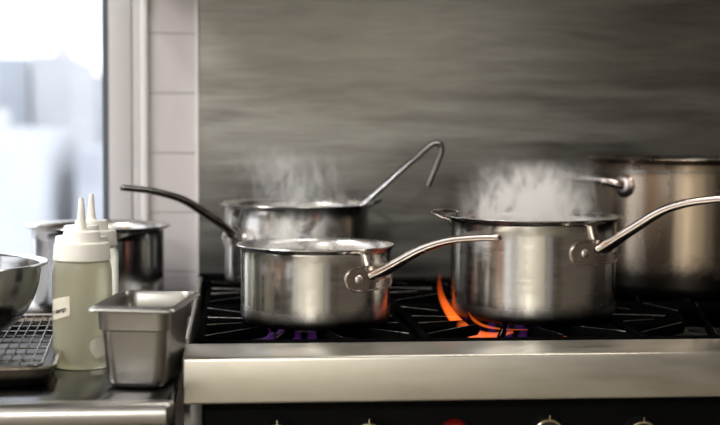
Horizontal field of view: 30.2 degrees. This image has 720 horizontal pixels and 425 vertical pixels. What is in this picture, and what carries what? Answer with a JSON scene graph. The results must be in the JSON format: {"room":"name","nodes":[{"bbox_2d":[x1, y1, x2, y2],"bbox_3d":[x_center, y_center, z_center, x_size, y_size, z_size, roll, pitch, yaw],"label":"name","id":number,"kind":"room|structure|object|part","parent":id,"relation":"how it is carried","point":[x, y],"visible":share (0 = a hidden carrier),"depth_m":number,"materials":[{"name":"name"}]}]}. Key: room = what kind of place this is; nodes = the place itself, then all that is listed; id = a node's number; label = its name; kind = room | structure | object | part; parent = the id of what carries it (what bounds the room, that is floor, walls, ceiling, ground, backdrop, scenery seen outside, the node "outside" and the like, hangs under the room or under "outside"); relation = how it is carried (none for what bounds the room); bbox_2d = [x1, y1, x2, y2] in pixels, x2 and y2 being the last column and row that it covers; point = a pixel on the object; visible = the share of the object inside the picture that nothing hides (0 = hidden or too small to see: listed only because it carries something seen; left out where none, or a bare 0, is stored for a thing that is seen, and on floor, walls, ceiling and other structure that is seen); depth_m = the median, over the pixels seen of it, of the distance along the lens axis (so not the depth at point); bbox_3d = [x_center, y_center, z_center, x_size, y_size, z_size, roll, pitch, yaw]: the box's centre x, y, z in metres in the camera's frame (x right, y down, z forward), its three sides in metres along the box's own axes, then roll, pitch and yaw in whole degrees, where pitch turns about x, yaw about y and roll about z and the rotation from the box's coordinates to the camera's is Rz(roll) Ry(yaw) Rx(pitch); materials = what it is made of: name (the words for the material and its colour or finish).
{"room":"commercial kitchen","nodes":[
{"label":"commercial kitchen","id":0,"kind":"room"},
{"bbox_2d":[148,0,195,424],"bbox_3d":[0.196,-0.343,2.694,5.100,2.750,0.160,0,4,-5],"label":"wall","id":1,"kind":"structure","parent":0,"point":[171,23],"depth_m":2.57,"materials":[{"name":"tile"}]},
{"bbox_2d":[27,301,51,310],"bbox_3d":[-1.114,0.162,2.397,1.435,0.006,0.248,0,4,-5],"label":"trim","id":2,"kind":"structure","parent":1,"relation":"attached to","point":[33,307],"depth_m":2.33,"materials":[{"name":"white stone"}]},
{"bbox_2d":[25,220,170,309],"bbox_3d":[-0.464,0.092,2.369,0.254,0.142,0.254,0,4,-5],"label":"steel pot","id":3,"kind":"object","parent":2,"relation":"on","point":[140,243],"visible":0.48,"depth_m":2.29,"materials":[{"name":"silver metal"}]},
{"bbox_2d":[102,0,148,220],"bbox_3d":[-1.132,-0.553,2.494,1.457,1.420,0.062,0,4,-5],"label":"window","id":4,"kind":"structure","parent":1,"relation":"in","point":[124,22],"depth_m":2.56,"materials":[{"name":"paint"}]},
{"bbox_3d":[-1.149,-0.533,2.499,1.425,1.380,0.050,0,4,-5],"label":"sash","id":5,"kind":"part","parent":4,"relation":"part of","materials":[{"name":"paint"}]},
{"bbox_3d":[-1.138,-0.552,2.482,1.444,1.420,0.024,0,4,-5],"label":"casing","id":6,"kind":"part","parent":4,"relation":"part of","materials":[{"name":"paint"}]},
{"bbox_2d":[195,0,198,289],"bbox_3d":[-0.312,-0.542,2.549,0.006,1.440,0.008,0,4,-5],"label":"trim","id":7,"kind":"structure","parent":1,"relation":"attached to","point":[196,1],"depth_m":2.57,"materials":[{"name":"white paint"}]},
{"bbox_2d":[199,0,719,276],"bbox_3d":[0.395,-0.368,2.628,1.416,1.090,0.005,0,4,-5],"label":"backsplash","id":8,"kind":"structure","parent":1,"relation":"attached to","point":[299,99],"depth_m":2.61,"materials":[{"name":"metal"}]},
{"bbox_3d":[0.544,1.266,-0.165,5.250,0.100,6.110,0,4,-5],"label":"floor","id":9,"kind":"structure","parent":0,"visible":0},
{"bbox_2d":[0,300,193,424],"bbox_3d":[-1.030,0.629,2.022,1.530,0.880,1.036,0,4,-5],"label":"worktable","id":10,"kind":"object","parent":9,"relation":"on","point":[68,397],"visible":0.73,"depth_m":1.56,"materials":[{"name":"metal"}]},
{"bbox_2d":[0,313,61,387],"bbox_3d":[-0.573,0.188,1.841,0.330,0.028,0.486,0,4,-9],"label":"sheet pan","id":11,"kind":"object","parent":10,"relation":"on","point":[9,377],"visible":0.48,"depth_m":1.81,"materials":[{"name":"silver metal"}]},
{"bbox_2d":[0,315,52,367],"bbox_3d":[-0.573,0.187,1.841,0.294,0.026,0.450,0,4,-9],"label":"cooling rack","id":12,"kind":"object","parent":11,"relation":"in","point":[48,321],"visible":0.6,"depth_m":1.83,"materials":[{"name":"metal"}]},
{"bbox_2d":[0,253,47,331],"bbox_3d":[-0.590,0.120,1.854,0.306,0.104,0.306,0,4,-5],"label":"mixing bowl","id":13,"kind":"object","parent":12,"relation":"on","point":[19,273],"visible":1,"depth_m":1.82,"materials":[{"name":"metal"}]},
{"bbox_2d":[53,197,107,263],"bbox_3d":[-0.396,0.089,1.895,0.079,0.221,0.079,0,4,-5],"label":"squeeze bottle","id":14,"kind":"object","parent":10,"relation":"on","point":[58,238],"visible":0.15,"depth_m":1.88,"materials":[{"name":"white plastic"}]},
{"bbox_2d":[52,202,111,369],"bbox_3d":[-0.372,0.096,1.785,0.079,0.221,0.079,0,4,-5],"label":"squeeze bottle","id":15,"kind":"object","parent":10,"relation":"on","point":[81,270],"visible":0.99,"depth_m":1.75,"materials":[{"name":"white plastic"}]},
{"bbox_2d":[75,194,118,294],"bbox_3d":[-0.403,0.082,2.002,0.079,0.221,0.079,0,4,-5],"label":"squeeze bottle","id":16,"kind":"object","parent":10,"relation":"on","point":[104,229],"visible":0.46,"depth_m":1.99,"materials":[{"name":"white plastic"}]},
{"bbox_2d":[87,290,199,387],"bbox_3d":[-0.271,0.161,1.693,0.108,0.104,0.177,1,4,4],"label":"pan","id":17,"kind":"object","parent":10,"relation":"on","point":[144,331],"visible":0.98,"depth_m":1.63,"materials":[{"name":"metal"}]},
{"bbox_2d":[182,273,719,424],"bbox_3d":[0.357,0.603,2.188,1.256,0.926,0.895,0,4,-5],"label":"gas range","id":18,"kind":"object","parent":9,"relation":"on","point":[640,381],"depth_m":1.72,"materials":[{"name":"silver metal"}]},
{"bbox_3d":[-0.215,0.604,1.729,0.025,0.736,0.040,0,4,-5],"label":"panel","id":19,"kind":"part","parent":18,"relation":"part of","materials":[{"name":"metal"}]},
{"bbox_3d":[-0.119,0.162,2.319,0.296,0.054,0.348,0,4,-5],"label":"burner grate","id":20,"kind":"part","parent":18,"relation":"part of","materials":[{"name":"black metal"}]},
{"bbox_2d":[120,185,381,287],"bbox_3d":[-0.182,0.037,2.380,0.462,0.186,0.308,0,4,-5],"label":"saucepan","id":21,"kind":"object","parent":18,"relation":"on","point":[248,219],"visible":0.66,"depth_m":2.30,"materials":[{"name":"metal"}]},
{"bbox_3d":[-0.310,-0.001,2.272,0.217,0.097,0.036,-2,4,-31],"label":"handle","id":22,"kind":"part","parent":21,"relation":"part of","materials":[{"name":"metal"}]},
{"bbox_3d":[0.010,-0.019,2.483,0.054,0.021,0.084,-2,4,-34],"label":"helper handle","id":23,"kind":"part","parent":21,"relation":"part of","materials":[{"name":"metal"}]},
{"bbox_2d":[357,140,443,205],"bbox_3d":[-0.015,-0.007,2.398,0.336,0.248,0.084,0,4,-5],"label":"ladle","id":24,"kind":"object","parent":21,"relation":"in","point":[439,144],"visible":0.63,"depth_m":2.40,"materials":[{"name":"metal"}]},
{"bbox_3d":[-0.106,0.287,1.696,0.042,0.042,0.026,0,4,-5],"label":"knob","id":25,"kind":"part","parent":18,"relation":"part of","materials":[{"name":"black plastic"}]},
{"bbox_3d":[-0.085,0.196,1.962,0.112,0.031,0.112,0,4,-5],"label":"burner","id":26,"kind":"part","parent":18,"relation":"part of","materials":[{"name":"black"}]},
{"bbox_3d":[-0.085,0.184,1.961,0.296,0.054,0.348,0,4,-5],"label":"burner grate","id":27,"kind":"part","parent":18,"relation":"part of","materials":[{"name":"black metal"}]},
{"bbox_3d":[0.010,0.287,1.707,0.042,0.042,0.026,0,4,-5],"label":"knob","id":28,"kind":"part","parent":18,"relation":"part of","materials":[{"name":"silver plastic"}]},
{"bbox_2d":[236,234,501,330],"bbox_3d":[0.022,0.089,1.911,0.414,0.144,0.230,2,4,19],"label":"saucepan","id":29,"kind":"object","parent":18,"relation":"on","point":[288,283],"visible":1,"depth_m":1.85,"materials":[{"name":"metal"}]},
{"bbox_3d":[0.105,0.061,1.812,0.208,0.075,0.038,3,4,35],"label":"handle","id":30,"kind":"part","parent":29,"relation":"part of","materials":[{"name":"metal"}]},
{"bbox_3d":[0.184,0.162,2.348,0.296,0.054,0.348,0,4,-5],"label":"burner grate","id":31,"kind":"part","parent":18,"relation":"part of","materials":[{"name":"black metal"}]},
{"bbox_3d":[0.324,0.158,2.582,1.248,0.065,0.050,0,4,-5],"label":"rail","id":32,"kind":"part","parent":18,"relation":"part of","materials":[{"name":"black metal"}]},
{"bbox_3d":[0.184,0.173,2.348,0.112,0.031,0.112,0,4,-5],"label":"burner","id":33,"kind":"part","parent":18,"relation":"part of","materials":[{"name":"orange"}]},
{"bbox_3d":[0.397,0.206,1.773,1.254,0.060,0.112,0,4,-5],"label":"rail","id":34,"kind":"part","parent":18,"relation":"part of","materials":[{"name":"metal"}]},
{"bbox_3d":[0.124,0.289,1.718,0.042,0.042,0.026,0,4,-5],"label":"knob","id":35,"kind":"part","parent":18,"relation":"part of","materials":[{"name":"red plastic"}]},
{"bbox_3d":[0.410,0.314,1.775,1.228,0.156,0.030,0,4,-5],"label":"control panel","id":36,"kind":"part","parent":18,"relation":"part of","materials":[{"name":"black metal"}]},
{"bbox_2d":[252,308,719,341],"bbox_3d":[0.360,0.205,2.220,1.244,0.016,0.783,0,4,-5],"label":"cooktop","id":37,"kind":"object","parent":18,"relation":"in","point":[691,319],"depth_m":2.31,"materials":[{"name":"black metal"}]},
{"bbox_3d":[0.218,0.196,1.991,0.112,0.031,0.112,0,4,-5],"label":"burner","id":38,"kind":"part","parent":18,"relation":"part of","materials":[{"name":"orange"}]},
{"bbox_3d":[0.218,0.184,1.990,0.296,0.054,0.348,0,4,-5],"label":"burner grate","id":39,"kind":"part","parent":18,"relation":"part of","materials":[{"name":"black metal"}]},
{"bbox_3d":[0.243,0.285,1.729,0.042,0.042,0.026,0,4,-5],"label":"knob","id":40,"kind":"part","parent":18,"relation":"part of","materials":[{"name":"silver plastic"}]},
{"bbox_2d":[431,195,719,325],"bbox_3d":[0.305,0.064,1.923,0.267,0.196,0.509,-1,4,-26],"label":"saucepan","id":41,"kind":"object","parent":18,"relation":"on","point":[547,267],"visible":1,"depth_m":1.91,"materials":[{"name":"metal"}]},
{"bbox_3d":[0.142,0.003,2.090,0.053,0.018,0.084,3,4,33],"label":"helper handle","id":42,"kind":"part","parent":41,"relation":"part of","materials":[{"name":"metal"}]},
{"bbox_3d":[0.443,0.018,1.841,0.255,0.093,0.040,3,5,41],"label":"handle","id":43,"kind":"part","parent":41,"relation":"part of","materials":[{"name":"metal"}]},
{"bbox_3d":[0.488,0.173,2.377,0.112,0.031,0.112,0,4,-5],"label":"burner","id":44,"kind":"part","parent":18,"relation":"part of","materials":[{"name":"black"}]},
{"bbox_3d":[0.366,0.290,1.741,0.042,0.042,0.026,0,4,-5],"label":"knob","id":45,"kind":"part","parent":18,"relation":"part of","materials":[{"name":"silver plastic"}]},
{"bbox_2d":[568,156,719,297],"bbox_3d":[0.583,0.018,2.385,0.384,0.232,0.364,2,4,31],"label":"stockpot","id":46,"kind":"object","parent":18,"relation":"on","point":[677,254],"visible":0.84,"depth_m":2.23,"materials":[{"name":"metal"}]},
{"bbox_3d":[0.407,-0.057,2.357,0.077,0.025,0.197,0,4,-5],"label":"handle","id":47,"kind":"part","parent":46,"relation":"part of","materials":[{"name":"metal"}]},
{"bbox_3d":[0.522,0.184,2.019,0.296,0.054,0.348,0,4,-5],"label":"burner grate","id":48,"kind":"part","parent":18,"relation":"part of","materials":[{"name":"black metal"}]},
{"bbox_3d":[0.488,0.161,2.376,0.296,0.054,0.348,0,4,-5],"label":"burner grate","id":49,"kind":"part","parent":18,"relation":"part of","materials":[{"name":"black metal"}]},
{"bbox_3d":[0.488,0.163,2.377,0.296,0.051,0.348,0,4,-5],"label":"frame","id":50,"kind":"part","parent":18,"relation":"part of","materials":[{"name":"black metal"}]},
{"bbox_3d":[0.522,0.195,2.019,0.112,0.031,0.112,0,4,-5],"label":"burner","id":51,"kind":"part","parent":18,"relation":"part of","materials":[{"name":"black metal"}]},
{"bbox_3d":[0.822,0.172,2.237,0.322,0.054,0.728,0,4,-5],"label":"plate","id":52,"kind":"part","parent":18,"relation":"part of","materials":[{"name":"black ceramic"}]},
{"label":"outside","id":53,"kind":"structure","parent":0,"visible":0},
{"bbox_3d":[-12.578,17.968,132.795,300.000,0.200,256.000,0,4,-5],"label":"ground","id":54,"kind":"structure","parent":53,"visible":0},
{"bbox_2d":[0,56,32,126],"bbox_3d":[-19.713,6.934,66.001,8.200,30.100,10.000,0,4,-5],"label":"building","id":55,"kind":"structure","parent":54,"relation":"on","point":[16,73],"depth_m":60.58,"materials":[{"name":"grey"}]},
{"bbox_2d":[0,109,75,254],"bbox_3d":[-13.977,9.469,51.608,4.900,26.900,10.000,0,4,-5],"label":"building","id":56,"kind":"structure","parent":54,"relation":"on","point":[38,164],"depth_m":46.22,"materials":[{"name":"grey"}]},
{"bbox_2d":[33,42,95,148],"bbox_3d":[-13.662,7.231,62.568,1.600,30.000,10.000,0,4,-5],"label":"building","id":57,"kind":"structure","parent":54,"relation":"on","point":[63,83],"depth_m":56.90,"materials":[{"name":"grey"}]},
{"bbox_2d":[76,146,102,219],"bbox_3d":[-9.384,9.677,55.077,3.300,26.100,10.000,0,4,-5],"label":"building","id":58,"kind":"structure","parent":54,"relation":"on","point":[89,161],"depth_m":49.30,"materials":[{"name":"grey"}]},
{"bbox_2d":[95,64,102,145],"bbox_3d":[-14.473,6.327,78.538,2.800,29.800,10.000,0,4,-5],"label":"building","id":59,"kind":"structure","parent":54,"relation":"on","point":[98,77],"depth_m":72.79,"materials":[{"name":"grey"}]}
]}

